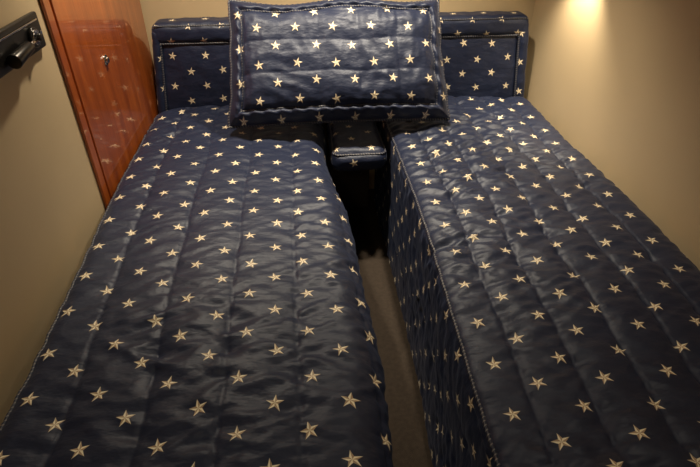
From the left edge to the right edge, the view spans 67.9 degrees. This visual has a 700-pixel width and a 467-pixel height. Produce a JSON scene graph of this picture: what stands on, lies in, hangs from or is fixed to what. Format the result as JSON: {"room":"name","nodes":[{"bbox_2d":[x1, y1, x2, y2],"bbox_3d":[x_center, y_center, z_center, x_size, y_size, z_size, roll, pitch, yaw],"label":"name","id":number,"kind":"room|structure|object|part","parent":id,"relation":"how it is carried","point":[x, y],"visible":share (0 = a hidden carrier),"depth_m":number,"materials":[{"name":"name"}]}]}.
{"room":"boat cabin bedroom","nodes":[
{"label":"boat cabin bedroom","id":0,"kind":"room"},
{"bbox_2d":[0,0,105,425],"bbox_3d":[-0.853,0.002,0.971,0.100,1.980,3.740,-3,35,-4],"label":"wall","id":1,"kind":"structure","parent":0,"point":[52,207],"depth_m":1.39,"materials":[{"name":"beige paint"}]},
{"bbox_2d":[0,11,45,78],"bbox_3d":[-0.830,-0.480,1.316,0.051,0.092,0.310,-3,35,-4],"label":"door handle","id":2,"kind":"object","parent":1,"relation":"attached to","point":[20,39],"visible":1,"depth_m":1.30,"materials":[{"name":"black metal"}]},
{"bbox_3d":[-0.828,-0.495,1.355,0.010,0.018,0.091,-3,35,-4],"label":"lamp arm","id":3,"kind":"part","parent":2,"relation":"part of","materials":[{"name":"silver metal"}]},
{"bbox_3d":[-0.830,-0.524,1.389,0.011,0.020,0.020,-3,35,-4],"label":"swivel knob","id":4,"kind":"part","parent":2,"relation":"part of","materials":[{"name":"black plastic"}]},
{"bbox_2d":[39,0,158,208],"bbox_3d":[-0.909,-0.824,1.937,0.025,1.620,0.970,-3,35,-4],"label":"door","id":5,"kind":"structure","parent":1,"relation":"in","point":[102,48],"depth_m":1.90,"materials":[{"name":"brown wood"}]},
{"bbox_2d":[140,0,534,188],"bbox_3d":[-0.037,-1.093,2.530,1.885,1.980,0.100,-3,35,-4],"label":"wall","id":6,"kind":"structure","parent":0,"point":[152,10],"depth_m":2.44,"materials":[{"name":"beige paint"}]},
{"bbox_2d":[151,11,528,113],"bbox_3d":[-0.024,-0.804,2.545,1.834,0.497,0.139,-3,35,-4],"label":"headboard","id":7,"kind":"object","parent":6,"relation":"attached to","point":[484,53],"visible":0.46,"depth_m":2.46,"materials":[{"name":"blue fabric"}]},
{"bbox_2d":[162,44,230,109],"bbox_3d":[-0.469,-0.750,2.533,0.889,0.422,0.135,-3,35,-4],"label":"headboard panel","id":8,"kind":"object","parent":7,"relation":"on","point":[193,75],"depth_m":2.44,"materials":[{"name":"blue fabric"}]},
{"bbox_2d":[441,36,516,98],"bbox_3d":[0.406,-0.799,2.601,0.878,0.423,0.134,-3,35,-4],"label":"headboard panel","id":9,"kind":"object","parent":7,"relation":"on","point":[479,66],"depth_m":2.54,"materials":[{"name":"blue fabric"}]},
{"bbox_2d":[345,189,432,466],"bbox_3d":[0.135,0.799,1.645,2.085,0.100,3.740,-3,35,-4],"label":"floor","id":10,"kind":"structure","parent":0,"point":[409,438],"depth_m":2.07,"materials":[{"name":"brown carpet"}]},
{"bbox_2d":[0,105,393,466],"bbox_3d":[-0.399,0.233,1.806,0.882,0.642,2.168,-3,35,-4],"label":"bed","id":11,"kind":"object","parent":10,"relation":"on","point":[215,312],"visible":0.94,"depth_m":1.28,"materials":[{"name":"blue fabric"}]},
{"bbox_2d":[326,121,386,207],"bbox_3d":[0.021,-0.253,2.552,0.245,0.579,0.493,-3,35,-4],"label":"nightstand","id":12,"kind":"object","parent":10,"relation":"on","point":[355,148],"visible":0.84,"depth_m":2.32,"materials":[{"name":"blue fabric"}]},
{"bbox_2d":[374,96,699,466],"bbox_3d":[0.603,0.175,1.881,0.828,0.650,2.152,-3,35,-4],"label":"bed","id":13,"kind":"object","parent":10,"relation":"on","point":[550,321],"visible":0.93,"depth_m":1.41,"materials":[{"name":"blue fabric"}]},
{"bbox_2d":[228,0,449,128],"bbox_3d":[-0.049,-0.717,2.173,0.946,0.452,0.339,-3,35,-4],"label":"pillow","id":14,"kind":"object","parent":13,"relation":"on","point":[324,61],"visible":1,"depth_m":2.10,"materials":[{"name":"blue fabric"}]},
{"bbox_2d":[524,0,699,270],"bbox_3d":[1.123,-0.105,1.124,0.100,1.980,3.740,-3,35,-4],"label":"wall","id":15,"kind":"structure","parent":0,"point":[619,80],"depth_m":1.84,"materials":[{"name":"beige paint"}]}
]}

